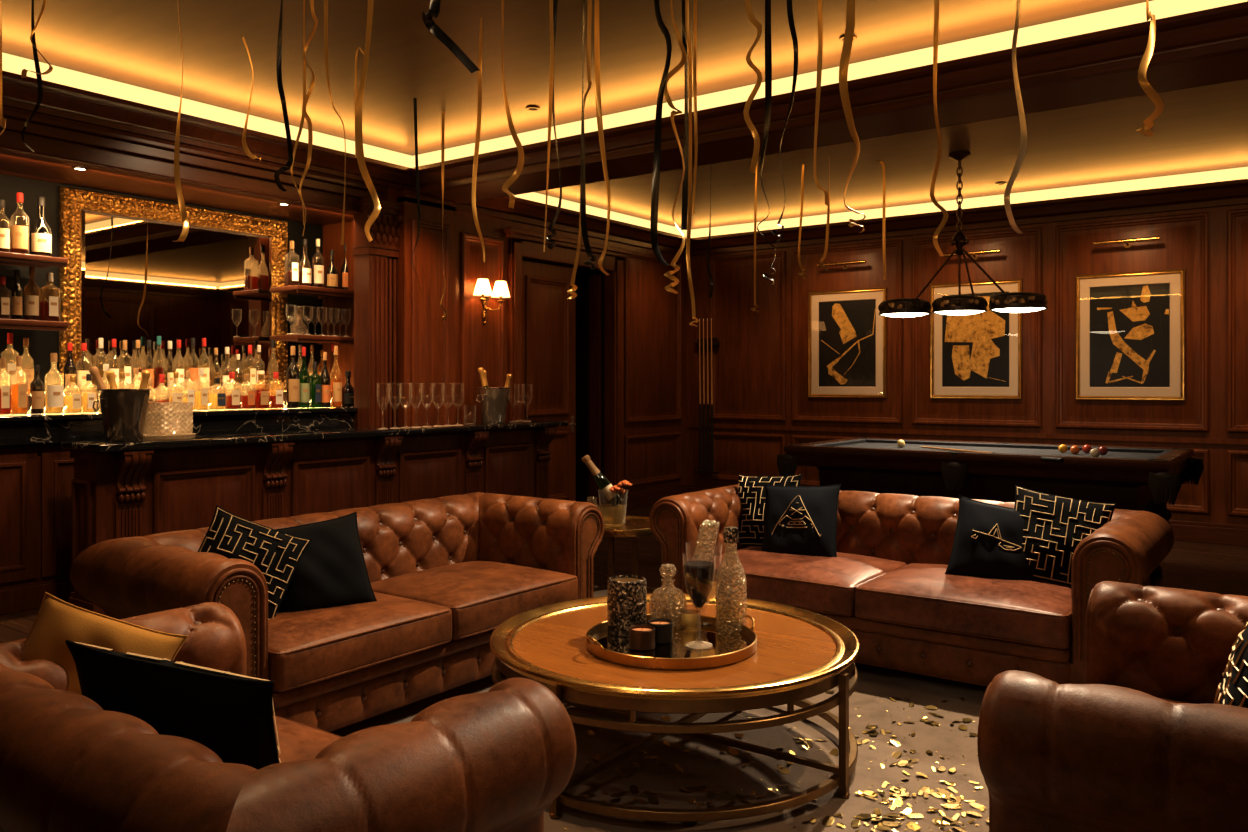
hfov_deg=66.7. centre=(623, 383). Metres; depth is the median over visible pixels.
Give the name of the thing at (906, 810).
flake
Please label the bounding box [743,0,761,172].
streamer
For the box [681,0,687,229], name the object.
streamer
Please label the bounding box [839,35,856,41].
recessed light
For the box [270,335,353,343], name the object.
wall shelf
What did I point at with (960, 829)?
flake
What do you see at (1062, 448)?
ball
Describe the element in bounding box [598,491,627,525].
ice bucket
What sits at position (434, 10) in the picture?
streamer
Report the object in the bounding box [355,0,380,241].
streamer
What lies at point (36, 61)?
streamer
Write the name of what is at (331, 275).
bottle
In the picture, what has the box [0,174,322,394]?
wall
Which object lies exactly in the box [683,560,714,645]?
champagne flute
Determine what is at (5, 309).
bottle
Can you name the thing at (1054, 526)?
throw cushion
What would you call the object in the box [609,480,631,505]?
posy
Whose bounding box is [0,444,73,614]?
bar cabinet
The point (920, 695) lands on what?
confetti specks
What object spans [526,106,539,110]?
recessed light
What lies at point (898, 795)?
flake
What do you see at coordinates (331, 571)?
throw cushion
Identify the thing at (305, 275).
bottle
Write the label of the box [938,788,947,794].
flake
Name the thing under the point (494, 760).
armchair
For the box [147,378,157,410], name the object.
bottle
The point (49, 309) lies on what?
bottle
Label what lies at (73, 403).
bottle
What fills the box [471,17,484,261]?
streamer
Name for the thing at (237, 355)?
bottle
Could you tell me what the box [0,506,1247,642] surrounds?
floor
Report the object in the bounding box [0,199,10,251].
bottle
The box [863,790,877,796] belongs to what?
flake
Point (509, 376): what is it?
champagne bottle
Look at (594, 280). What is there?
door
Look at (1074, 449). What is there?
ball
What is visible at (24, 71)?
streamer
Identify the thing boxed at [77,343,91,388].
bottle
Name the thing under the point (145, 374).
champagne bottle
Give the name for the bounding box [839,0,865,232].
streamer
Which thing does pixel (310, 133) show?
streamer
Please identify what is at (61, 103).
trim
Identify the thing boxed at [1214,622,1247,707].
throw cushion
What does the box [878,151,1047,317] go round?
pendant lamp
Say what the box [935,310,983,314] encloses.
diffuser
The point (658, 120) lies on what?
streamer
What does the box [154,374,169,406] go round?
bottle
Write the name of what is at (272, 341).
bottle
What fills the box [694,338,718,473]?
cue rack
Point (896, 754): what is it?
flake
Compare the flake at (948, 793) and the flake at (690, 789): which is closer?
the flake at (948, 793)
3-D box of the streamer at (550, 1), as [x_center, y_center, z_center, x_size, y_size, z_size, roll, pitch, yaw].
[-0.301,-1.265,3.800,0.033,1.464,0.110,0,0,-23]
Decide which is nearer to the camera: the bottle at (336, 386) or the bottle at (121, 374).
the bottle at (121, 374)
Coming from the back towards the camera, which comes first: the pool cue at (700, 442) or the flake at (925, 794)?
the pool cue at (700, 442)
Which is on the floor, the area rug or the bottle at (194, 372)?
the area rug
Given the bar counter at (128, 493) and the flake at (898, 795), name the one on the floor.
the bar counter at (128, 493)
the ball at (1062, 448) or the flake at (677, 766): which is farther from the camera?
the ball at (1062, 448)
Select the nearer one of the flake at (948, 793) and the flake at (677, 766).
the flake at (948, 793)
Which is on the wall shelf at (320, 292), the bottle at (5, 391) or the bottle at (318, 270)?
the bottle at (318, 270)
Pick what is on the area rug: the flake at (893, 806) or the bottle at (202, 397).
the flake at (893, 806)
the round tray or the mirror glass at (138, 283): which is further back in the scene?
the mirror glass at (138, 283)
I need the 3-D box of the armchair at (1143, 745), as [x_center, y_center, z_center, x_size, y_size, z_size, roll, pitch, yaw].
[1.561,1.049,2.457,0.937,0.776,1.521,0,0,36]
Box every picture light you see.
[818,260,865,268]
[944,249,1000,259]
[1093,236,1159,247]
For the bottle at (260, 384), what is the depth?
7.93 m
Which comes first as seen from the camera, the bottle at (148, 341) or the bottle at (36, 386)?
the bottle at (36, 386)
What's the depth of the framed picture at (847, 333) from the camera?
10.70 m
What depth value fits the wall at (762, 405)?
9.78 m
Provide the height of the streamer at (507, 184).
1.338 m
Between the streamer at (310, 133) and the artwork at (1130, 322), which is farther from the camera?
the artwork at (1130, 322)
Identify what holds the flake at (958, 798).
on the area rug
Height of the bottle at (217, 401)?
0.244 m
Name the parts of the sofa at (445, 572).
arm, nailhead trim, rail, frame, arm, nailhead trim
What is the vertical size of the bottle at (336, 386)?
0.524 m
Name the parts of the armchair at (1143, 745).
arm, arm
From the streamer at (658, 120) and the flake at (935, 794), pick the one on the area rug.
the flake at (935, 794)
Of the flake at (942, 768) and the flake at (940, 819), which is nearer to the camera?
the flake at (940, 819)
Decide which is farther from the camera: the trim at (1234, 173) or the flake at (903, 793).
the trim at (1234, 173)
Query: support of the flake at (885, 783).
on the area rug
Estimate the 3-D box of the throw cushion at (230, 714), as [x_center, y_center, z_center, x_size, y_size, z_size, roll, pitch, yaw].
[-1.047,0.855,2.268,0.568,0.531,0.273,0,0,6]
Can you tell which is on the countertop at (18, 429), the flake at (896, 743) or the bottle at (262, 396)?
the bottle at (262, 396)
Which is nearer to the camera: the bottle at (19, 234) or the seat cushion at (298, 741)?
the seat cushion at (298, 741)
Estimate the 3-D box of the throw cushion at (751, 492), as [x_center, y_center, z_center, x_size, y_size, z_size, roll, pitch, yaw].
[0.839,0.750,5.595,0.194,0.462,0.482,0,0,-44]
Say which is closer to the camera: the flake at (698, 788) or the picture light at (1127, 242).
the flake at (698, 788)
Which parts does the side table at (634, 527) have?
leg, leg, leg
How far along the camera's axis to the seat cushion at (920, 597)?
4.34 m
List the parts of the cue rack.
rail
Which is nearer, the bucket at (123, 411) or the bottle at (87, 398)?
the bucket at (123, 411)
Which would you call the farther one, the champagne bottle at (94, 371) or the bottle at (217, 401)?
the bottle at (217, 401)
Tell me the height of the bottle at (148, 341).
0.413 m
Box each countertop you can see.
[0,406,357,445]
[61,420,567,451]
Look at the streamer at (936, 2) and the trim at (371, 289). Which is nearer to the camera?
the streamer at (936, 2)
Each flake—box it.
[609,792,624,796]
[629,785,638,793]
[633,798,646,802]
[648,797,658,802]
[661,715,670,720]
[675,764,683,771]
[679,787,696,792]
[687,798,695,802]
[695,786,705,790]
[729,748,738,754]
[734,733,743,736]
[778,766,789,773]
[822,816,833,825]
[830,748,837,755]
[851,819,859,826]
[857,814,870,819]
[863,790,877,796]
[874,808,881,814]
[874,825,890,829]
[881,781,887,787]
[882,821,900,825]
[884,813,899,815]
[889,786,900,792]
[890,739,900,746]
[890,803,896,809]
[892,751,901,757]
[893,793,907,799]
[893,798,902,806]
[897,760,908,765]
[900,791,909,796]
[902,808,911,814]
[906,822,920,830]
[907,812,922,817]
[922,787,929,793]
[923,791,928,797]
[924,705,936,708]
[930,791,942,797]
[932,817,942,824]
[936,821,949,824]
[937,766,945,770]
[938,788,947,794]
[944,802,959,808]
[945,791,955,800]
[948,786,957,793]
[952,813,959,819]
[952,826,966,831]
[955,795,961,802]
[958,725,966,729]
[962,718,971,721]
[964,811,981,815]
[970,802,985,808]
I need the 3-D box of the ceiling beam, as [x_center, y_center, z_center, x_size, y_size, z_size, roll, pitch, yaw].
[1.867,-1.740,5.917,8.880,0.160,0.560,0,0,36]
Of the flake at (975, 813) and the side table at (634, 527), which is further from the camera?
the side table at (634, 527)
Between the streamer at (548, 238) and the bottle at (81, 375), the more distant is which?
the bottle at (81, 375)
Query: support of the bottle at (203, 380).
on the shelf at (160, 396)
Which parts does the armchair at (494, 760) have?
arm, arm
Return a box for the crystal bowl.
[587,497,599,509]
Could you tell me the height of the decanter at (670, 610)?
0.252 m
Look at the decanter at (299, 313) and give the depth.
8.12 m
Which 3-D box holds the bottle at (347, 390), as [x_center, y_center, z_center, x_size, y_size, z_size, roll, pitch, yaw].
[-2.395,0.042,8.229,0.133,0.311,0.130,0,0,44]
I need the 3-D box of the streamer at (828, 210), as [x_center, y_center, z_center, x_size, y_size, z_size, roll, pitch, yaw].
[1.707,-1.450,8.003,0.063,0.976,0.140,0,0,36]
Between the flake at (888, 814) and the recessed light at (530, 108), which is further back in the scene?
the recessed light at (530, 108)
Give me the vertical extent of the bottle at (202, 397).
0.320 m
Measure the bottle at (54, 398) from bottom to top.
0.406 m
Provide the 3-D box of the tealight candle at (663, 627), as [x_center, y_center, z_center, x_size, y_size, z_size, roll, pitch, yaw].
[0.138,0.950,3.644,0.100,0.076,0.100,0,0,36]
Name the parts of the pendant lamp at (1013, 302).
lamp shade, support rod, chain, lamp shade, support rod, support rod, lamp shade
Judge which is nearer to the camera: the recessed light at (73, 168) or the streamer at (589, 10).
the streamer at (589, 10)
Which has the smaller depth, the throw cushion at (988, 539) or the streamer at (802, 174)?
the throw cushion at (988, 539)
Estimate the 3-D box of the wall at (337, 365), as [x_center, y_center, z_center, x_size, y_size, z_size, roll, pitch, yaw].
[-2.349,-0.190,8.400,0.900,3.280,0.100,0,0,36]
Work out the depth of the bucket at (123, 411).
5.90 m
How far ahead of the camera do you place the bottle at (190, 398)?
7.12 m
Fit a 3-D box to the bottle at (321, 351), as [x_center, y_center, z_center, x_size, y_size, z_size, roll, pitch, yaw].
[-2.694,-0.113,8.461,0.093,0.382,0.090,0,0,37]
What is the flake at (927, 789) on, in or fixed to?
on the area rug
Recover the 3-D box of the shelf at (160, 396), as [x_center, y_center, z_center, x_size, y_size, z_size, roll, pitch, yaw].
[-3.822,0.140,6.968,0.200,0.119,3.850,0,0,36]
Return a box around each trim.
[0,110,385,225]
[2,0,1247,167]
[2,1,1247,190]
[352,197,403,427]
[460,78,1247,250]
[503,226,630,503]
[514,167,1247,237]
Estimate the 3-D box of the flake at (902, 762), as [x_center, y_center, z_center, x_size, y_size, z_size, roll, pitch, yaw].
[1.054,1.434,3.583,0.038,0.003,0.066,0,0,23]
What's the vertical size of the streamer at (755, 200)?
1.329 m
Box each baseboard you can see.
[623,484,687,509]
[687,484,1247,545]
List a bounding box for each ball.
[897,439,904,446]
[1058,444,1067,452]
[1070,445,1079,453]
[1082,445,1091,452]
[1090,448,1099,456]
[1098,446,1107,454]
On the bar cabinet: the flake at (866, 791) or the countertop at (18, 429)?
the countertop at (18, 429)
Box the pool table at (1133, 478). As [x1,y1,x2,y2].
[777,437,1203,575]
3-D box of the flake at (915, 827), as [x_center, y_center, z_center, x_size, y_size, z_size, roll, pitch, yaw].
[0.938,1.433,3.072,0.034,0.008,0.058,0,0,-39]
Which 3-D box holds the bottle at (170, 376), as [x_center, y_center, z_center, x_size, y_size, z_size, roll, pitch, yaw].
[-3.515,-0.128,7.340,0.055,0.411,0.058,0,0,-45]
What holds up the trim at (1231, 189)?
attached to the wall at (762, 405)
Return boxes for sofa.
[70,492,603,731]
[649,484,1173,686]
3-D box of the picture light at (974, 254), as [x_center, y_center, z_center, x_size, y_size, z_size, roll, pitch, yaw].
[3.624,-1.333,9.830,0.560,0.074,0.132,0,0,36]
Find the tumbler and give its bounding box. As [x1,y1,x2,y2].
[680,609,700,627]
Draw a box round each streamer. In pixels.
[0,0,6,134]
[21,0,42,151]
[21,0,52,77]
[173,0,188,241]
[242,36,260,160]
[274,0,292,190]
[291,0,305,224]
[299,0,317,234]
[324,0,345,244]
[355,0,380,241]
[355,47,363,157]
[412,98,420,290]
[422,0,479,73]
[440,111,446,319]
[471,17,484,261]
[502,0,523,208]
[543,0,553,251]
[545,0,561,248]
[567,0,591,298]
[580,0,596,269]
[594,0,610,275]
[650,0,671,265]
[664,0,686,293]
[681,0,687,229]
[685,0,698,326]
[692,0,697,214]
[707,190,712,297]
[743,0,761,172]
[751,160,758,312]
[757,0,775,285]
[771,0,797,243]
[798,164,806,277]
[814,0,828,205]
[820,168,829,269]
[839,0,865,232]
[878,161,885,279]
[930,0,947,255]
[1004,0,1026,233]
[1136,0,1163,136]
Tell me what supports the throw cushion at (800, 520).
on the sofa at (887, 582)
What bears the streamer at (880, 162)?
hanging from the ceiling at (1200, 128)
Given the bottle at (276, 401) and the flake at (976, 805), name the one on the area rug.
the flake at (976, 805)
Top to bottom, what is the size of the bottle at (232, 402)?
0.292 m
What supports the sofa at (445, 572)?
on the area rug
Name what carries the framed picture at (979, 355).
attached to the wall at (762, 405)
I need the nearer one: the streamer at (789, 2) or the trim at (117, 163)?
the streamer at (789, 2)
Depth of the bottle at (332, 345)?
8.53 m
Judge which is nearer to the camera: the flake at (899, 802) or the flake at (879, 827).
the flake at (879, 827)
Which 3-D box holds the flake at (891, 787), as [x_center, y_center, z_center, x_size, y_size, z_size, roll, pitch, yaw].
[0.962,1.433,3.343,0.057,0.010,0.034,0,0,31]
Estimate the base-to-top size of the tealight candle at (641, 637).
0.076 m
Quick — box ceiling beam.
[412,38,1247,203]
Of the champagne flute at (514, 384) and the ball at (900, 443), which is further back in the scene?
the champagne flute at (514, 384)
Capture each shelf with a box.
[0,251,68,267]
[0,318,68,330]
[11,393,330,413]
[270,285,353,298]
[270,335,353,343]
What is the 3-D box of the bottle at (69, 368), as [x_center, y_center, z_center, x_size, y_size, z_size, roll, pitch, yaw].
[-3.945,-0.107,6.751,0.079,0.370,0.076,0,0,45]
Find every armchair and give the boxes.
[0,602,576,831]
[977,581,1247,831]
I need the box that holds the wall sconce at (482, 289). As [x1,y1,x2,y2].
[473,279,509,324]
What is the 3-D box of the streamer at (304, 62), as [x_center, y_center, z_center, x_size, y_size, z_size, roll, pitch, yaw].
[-1.506,-1.369,4.399,0.050,1.255,0.107,0,0,6]
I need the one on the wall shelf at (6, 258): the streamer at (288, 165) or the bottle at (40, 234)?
the bottle at (40, 234)
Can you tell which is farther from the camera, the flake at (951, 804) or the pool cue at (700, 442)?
the pool cue at (700, 442)
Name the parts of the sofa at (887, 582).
nailhead trim, arm, rail, frame, nailhead trim, arm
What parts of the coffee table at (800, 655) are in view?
leg, leg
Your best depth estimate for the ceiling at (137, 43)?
5.60 m
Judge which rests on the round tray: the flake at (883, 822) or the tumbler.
the tumbler
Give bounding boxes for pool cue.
[699,319,701,470]
[703,319,705,470]
[707,318,709,470]
[711,318,713,471]
[920,446,1063,462]
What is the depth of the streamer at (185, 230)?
4.00 m
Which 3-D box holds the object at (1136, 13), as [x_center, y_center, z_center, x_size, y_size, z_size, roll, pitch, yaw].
[-0.721,-1.928,2.371,8.840,0.144,8.260,0,0,36]
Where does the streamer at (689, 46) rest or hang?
hanging from the ceiling at (137, 43)
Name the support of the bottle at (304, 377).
on the countertop at (18, 429)
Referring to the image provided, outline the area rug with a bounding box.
[330,585,988,831]
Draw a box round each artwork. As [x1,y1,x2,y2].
[819,299,875,386]
[942,292,1008,386]
[1090,283,1169,386]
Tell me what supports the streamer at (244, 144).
hanging from the ceiling at (137, 43)
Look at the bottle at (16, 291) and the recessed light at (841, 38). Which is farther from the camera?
the bottle at (16, 291)
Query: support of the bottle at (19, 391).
on the countertop at (18, 429)
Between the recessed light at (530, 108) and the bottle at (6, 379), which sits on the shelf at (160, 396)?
the bottle at (6, 379)
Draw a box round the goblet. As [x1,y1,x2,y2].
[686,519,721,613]
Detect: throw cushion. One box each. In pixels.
[21,592,187,694]
[65,640,280,769]
[198,505,311,618]
[275,511,376,612]
[738,474,801,545]
[762,484,840,556]
[945,495,1034,579]
[1014,485,1116,585]
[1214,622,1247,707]
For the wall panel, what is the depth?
8.33 m
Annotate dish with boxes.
[143,433,195,439]
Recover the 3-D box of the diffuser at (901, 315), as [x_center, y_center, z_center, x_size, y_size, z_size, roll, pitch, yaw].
[2.441,-0.596,8.246,0.410,0.030,0.410,0,0,36]
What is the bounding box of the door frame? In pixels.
[522,259,604,504]
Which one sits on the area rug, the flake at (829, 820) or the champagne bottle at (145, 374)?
the flake at (829, 820)
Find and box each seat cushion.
[268,592,451,691]
[273,716,339,762]
[371,561,577,639]
[707,546,906,616]
[855,563,1071,648]
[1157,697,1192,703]
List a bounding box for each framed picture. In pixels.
[808,287,886,397]
[930,279,1021,398]
[1075,269,1184,400]
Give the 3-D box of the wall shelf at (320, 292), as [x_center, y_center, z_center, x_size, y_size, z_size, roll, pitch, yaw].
[-2.720,-0.789,8.229,0.497,0.062,0.605,0,0,36]
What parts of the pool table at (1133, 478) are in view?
rail frame, cushion rail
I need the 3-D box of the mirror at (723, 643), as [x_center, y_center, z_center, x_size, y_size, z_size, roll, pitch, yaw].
[0.181,0.989,3.632,0.630,0.001,0.630,0,0,36]
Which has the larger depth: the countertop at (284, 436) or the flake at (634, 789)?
the countertop at (284, 436)
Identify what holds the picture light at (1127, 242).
attached to the wall at (762, 405)
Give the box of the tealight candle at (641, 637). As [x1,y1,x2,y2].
[629,625,654,650]
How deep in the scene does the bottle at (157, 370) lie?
7.24 m
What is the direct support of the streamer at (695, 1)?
hanging from the ceiling at (137, 43)
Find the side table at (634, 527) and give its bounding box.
[593,516,662,591]
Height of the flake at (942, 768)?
0.004 m
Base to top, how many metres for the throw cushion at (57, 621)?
0.473 m
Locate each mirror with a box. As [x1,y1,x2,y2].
[59,186,287,393]
[591,623,752,657]
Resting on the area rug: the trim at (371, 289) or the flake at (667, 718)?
the flake at (667, 718)
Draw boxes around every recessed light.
[71,167,88,170]
[277,203,290,205]
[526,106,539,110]
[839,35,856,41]
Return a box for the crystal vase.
[144,402,192,434]
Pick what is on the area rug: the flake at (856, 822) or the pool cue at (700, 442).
the flake at (856, 822)
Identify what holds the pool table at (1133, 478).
on the floor
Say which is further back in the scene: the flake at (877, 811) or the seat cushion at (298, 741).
the flake at (877, 811)
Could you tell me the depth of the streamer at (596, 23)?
3.63 m
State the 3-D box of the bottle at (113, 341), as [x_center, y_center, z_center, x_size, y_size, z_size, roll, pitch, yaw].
[-3.758,-0.127,6.986,0.071,0.410,0.074,0,0,-32]
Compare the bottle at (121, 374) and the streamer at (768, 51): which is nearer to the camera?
the streamer at (768, 51)
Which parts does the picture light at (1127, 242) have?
wall arm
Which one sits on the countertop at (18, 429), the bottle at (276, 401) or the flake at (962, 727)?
the bottle at (276, 401)
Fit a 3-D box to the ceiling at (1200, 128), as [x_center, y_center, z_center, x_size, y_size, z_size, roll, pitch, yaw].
[3.209,-1.940,7.754,8.860,0.001,3.970,0,0,36]
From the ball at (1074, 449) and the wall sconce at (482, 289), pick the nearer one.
the ball at (1074, 449)
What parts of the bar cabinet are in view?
door, door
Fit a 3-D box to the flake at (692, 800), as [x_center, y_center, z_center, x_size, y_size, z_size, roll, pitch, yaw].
[0.232,1.433,3.261,0.027,0.011,0.061,0,0,14]
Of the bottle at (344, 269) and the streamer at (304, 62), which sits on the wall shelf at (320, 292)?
the bottle at (344, 269)
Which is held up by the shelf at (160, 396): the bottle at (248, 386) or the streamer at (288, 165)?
the bottle at (248, 386)
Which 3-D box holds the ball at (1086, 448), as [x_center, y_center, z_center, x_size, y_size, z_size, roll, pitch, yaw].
[3.569,0.500,7.307,0.068,0.068,0.068,0,0,36]
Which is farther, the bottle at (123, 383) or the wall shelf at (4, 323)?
the bottle at (123, 383)
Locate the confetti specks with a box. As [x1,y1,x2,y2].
[564,695,979,829]
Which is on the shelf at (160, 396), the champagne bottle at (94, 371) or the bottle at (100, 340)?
the bottle at (100, 340)
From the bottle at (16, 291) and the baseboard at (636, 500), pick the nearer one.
the bottle at (16, 291)
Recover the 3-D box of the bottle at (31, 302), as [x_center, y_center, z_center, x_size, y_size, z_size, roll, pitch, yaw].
[-3.984,-0.605,6.379,0.090,0.366,0.093,0,0,-28]
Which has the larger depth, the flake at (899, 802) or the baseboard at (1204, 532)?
the baseboard at (1204, 532)
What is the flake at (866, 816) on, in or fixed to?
on the area rug
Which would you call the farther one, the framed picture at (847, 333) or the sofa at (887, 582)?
the framed picture at (847, 333)
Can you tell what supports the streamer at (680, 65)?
hanging from the ceiling at (137, 43)
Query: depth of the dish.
6.09 m
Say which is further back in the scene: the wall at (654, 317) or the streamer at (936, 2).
the wall at (654, 317)
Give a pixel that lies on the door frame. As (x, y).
(582, 275)
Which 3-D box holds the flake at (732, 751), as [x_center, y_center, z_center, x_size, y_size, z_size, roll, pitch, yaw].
[0.427,1.433,3.694,0.035,0.008,0.058,0,0,-32]
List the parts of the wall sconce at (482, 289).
lamp shade, lamp arm, lamp arm, lamp shade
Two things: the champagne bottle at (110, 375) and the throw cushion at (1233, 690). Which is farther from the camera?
the champagne bottle at (110, 375)
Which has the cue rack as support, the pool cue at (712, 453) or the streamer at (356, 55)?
the pool cue at (712, 453)
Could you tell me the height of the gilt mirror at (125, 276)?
1.490 m
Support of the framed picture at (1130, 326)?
attached to the wall at (762, 405)
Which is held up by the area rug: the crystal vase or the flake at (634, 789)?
the flake at (634, 789)
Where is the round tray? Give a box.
[586,614,756,669]
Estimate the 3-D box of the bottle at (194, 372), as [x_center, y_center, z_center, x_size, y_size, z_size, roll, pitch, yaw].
[-3.405,-0.143,7.490,0.083,0.442,0.086,0,0,-35]
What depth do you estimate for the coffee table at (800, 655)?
3.29 m
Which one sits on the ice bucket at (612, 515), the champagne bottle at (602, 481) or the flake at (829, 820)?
the champagne bottle at (602, 481)
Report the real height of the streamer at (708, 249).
1.205 m
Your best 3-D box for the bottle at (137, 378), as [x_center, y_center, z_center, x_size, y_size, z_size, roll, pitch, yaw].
[-3.654,-0.127,7.129,0.075,0.409,0.072,0,0,45]
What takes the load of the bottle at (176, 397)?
on the countertop at (18, 429)
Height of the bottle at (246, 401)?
0.277 m
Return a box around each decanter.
[290,308,306,334]
[649,564,686,627]
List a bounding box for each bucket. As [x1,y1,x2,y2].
[92,389,154,441]
[477,387,509,423]
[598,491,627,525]
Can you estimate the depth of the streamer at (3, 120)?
3.65 m
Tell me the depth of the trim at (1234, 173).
9.88 m
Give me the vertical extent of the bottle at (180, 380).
0.421 m
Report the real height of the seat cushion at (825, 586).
0.196 m
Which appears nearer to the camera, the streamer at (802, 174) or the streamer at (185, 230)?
the streamer at (185, 230)
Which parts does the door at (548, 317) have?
handle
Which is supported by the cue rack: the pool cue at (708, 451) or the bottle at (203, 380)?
the pool cue at (708, 451)
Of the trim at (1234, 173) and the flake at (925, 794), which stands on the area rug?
the flake at (925, 794)
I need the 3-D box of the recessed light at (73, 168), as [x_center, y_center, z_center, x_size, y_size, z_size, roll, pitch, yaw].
[-3.629,-1.435,6.324,0.104,0.007,0.104,0,0,36]
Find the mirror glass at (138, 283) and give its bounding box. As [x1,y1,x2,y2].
[81,209,271,374]
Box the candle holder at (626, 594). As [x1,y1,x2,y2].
[607,575,646,636]
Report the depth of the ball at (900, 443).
7.96 m
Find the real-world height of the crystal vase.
0.205 m
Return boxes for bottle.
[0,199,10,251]
[0,277,11,318]
[0,358,11,414]
[1,333,18,388]
[10,356,27,413]
[11,192,27,253]
[11,270,21,318]
[18,338,33,393]
[24,267,39,319]
[30,196,51,255]
[30,365,43,413]
[40,273,58,320]
[45,353,62,413]
[63,376,81,411]
[64,343,75,394]
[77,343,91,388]
[81,374,96,412]
[89,367,106,388]
[93,338,108,393]
[99,364,108,410]
[105,371,117,388]
[109,339,118,388]
[119,340,131,388]
[119,372,130,384]
[130,368,138,383]
[133,340,142,388]
[139,370,150,388]
[145,340,153,388]
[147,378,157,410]
[154,336,163,392]
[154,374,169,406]
[166,341,173,392]
[169,372,182,410]
[174,340,183,392]
[180,370,195,409]
[188,338,198,391]
[193,368,208,408]
[198,338,208,391]
[209,378,225,409]
[211,348,220,392]
[221,347,233,393]
[224,372,240,408]
[234,354,242,392]
[238,374,255,407]
[243,345,255,392]
[252,374,269,408]
[256,345,264,389]
[268,340,277,363]
[268,372,283,407]
[285,241,298,285]
[287,346,299,407]
[299,239,311,285]
[299,347,309,407]
[309,345,313,375]
[309,362,320,407]
[313,239,323,286]
[317,350,323,374]
[320,352,330,406]
[326,250,337,288]
[330,344,334,384]
[331,346,341,405]
[341,244,347,289]
[341,371,353,406]
[478,367,487,386]
[504,374,511,402]
[582,455,622,505]
[716,526,746,633]
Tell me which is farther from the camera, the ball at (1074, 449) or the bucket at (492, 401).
the bucket at (492, 401)
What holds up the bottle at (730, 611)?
on the round tray
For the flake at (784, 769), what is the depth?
3.52 m
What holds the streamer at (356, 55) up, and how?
hanging from the ceiling at (137, 43)
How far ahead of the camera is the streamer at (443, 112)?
6.94 m
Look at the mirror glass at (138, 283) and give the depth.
7.48 m
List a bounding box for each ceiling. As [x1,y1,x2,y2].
[1,0,1152,155]
[535,79,1247,229]
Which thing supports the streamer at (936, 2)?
hanging from the ceiling at (137, 43)
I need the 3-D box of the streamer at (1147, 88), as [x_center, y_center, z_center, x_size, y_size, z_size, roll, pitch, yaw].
[1.666,-1.395,3.003,0.075,1.204,0.134,0,0,25]
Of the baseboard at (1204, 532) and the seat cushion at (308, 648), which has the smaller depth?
the seat cushion at (308, 648)
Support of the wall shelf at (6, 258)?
attached to the wall at (42, 343)
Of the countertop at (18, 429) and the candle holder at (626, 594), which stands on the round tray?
the candle holder at (626, 594)
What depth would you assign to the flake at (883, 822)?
3.09 m
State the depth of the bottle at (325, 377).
8.01 m
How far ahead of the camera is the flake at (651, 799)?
3.26 m
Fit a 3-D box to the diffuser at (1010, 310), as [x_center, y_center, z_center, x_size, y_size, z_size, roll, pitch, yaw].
[3.201,-0.596,7.692,0.410,0.030,0.410,0,0,36]
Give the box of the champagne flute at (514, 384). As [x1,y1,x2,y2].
[514,384,524,420]
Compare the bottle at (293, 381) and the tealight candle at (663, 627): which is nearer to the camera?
the tealight candle at (663, 627)
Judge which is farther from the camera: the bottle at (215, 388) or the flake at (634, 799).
the bottle at (215, 388)
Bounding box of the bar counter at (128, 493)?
[68,427,556,614]
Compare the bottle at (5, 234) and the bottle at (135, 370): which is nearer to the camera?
the bottle at (5, 234)
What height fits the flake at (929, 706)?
0.010 m
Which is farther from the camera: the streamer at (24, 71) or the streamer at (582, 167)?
the streamer at (24, 71)
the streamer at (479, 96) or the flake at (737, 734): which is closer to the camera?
the flake at (737, 734)
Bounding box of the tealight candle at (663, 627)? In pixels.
[647,618,672,643]
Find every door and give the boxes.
[522,260,575,500]
[589,274,600,504]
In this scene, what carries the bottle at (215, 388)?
on the shelf at (160, 396)
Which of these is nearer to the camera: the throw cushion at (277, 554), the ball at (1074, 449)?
the throw cushion at (277, 554)
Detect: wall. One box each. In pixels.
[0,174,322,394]
[323,187,396,426]
[456,210,686,503]
[686,204,1247,524]
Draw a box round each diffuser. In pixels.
[881,313,927,317]
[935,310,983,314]
[993,308,1044,312]
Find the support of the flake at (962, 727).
on the area rug
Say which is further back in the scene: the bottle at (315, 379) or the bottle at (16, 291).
the bottle at (315, 379)
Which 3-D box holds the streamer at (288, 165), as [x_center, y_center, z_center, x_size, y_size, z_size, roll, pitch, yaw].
[-1.544,-1.440,4.295,0.104,1.114,0.101,0,0,36]
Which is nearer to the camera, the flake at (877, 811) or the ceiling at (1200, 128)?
the flake at (877, 811)
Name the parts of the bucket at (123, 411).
ring handle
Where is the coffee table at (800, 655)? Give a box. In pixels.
[489,593,859,821]
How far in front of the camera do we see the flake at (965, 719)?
4.05 m

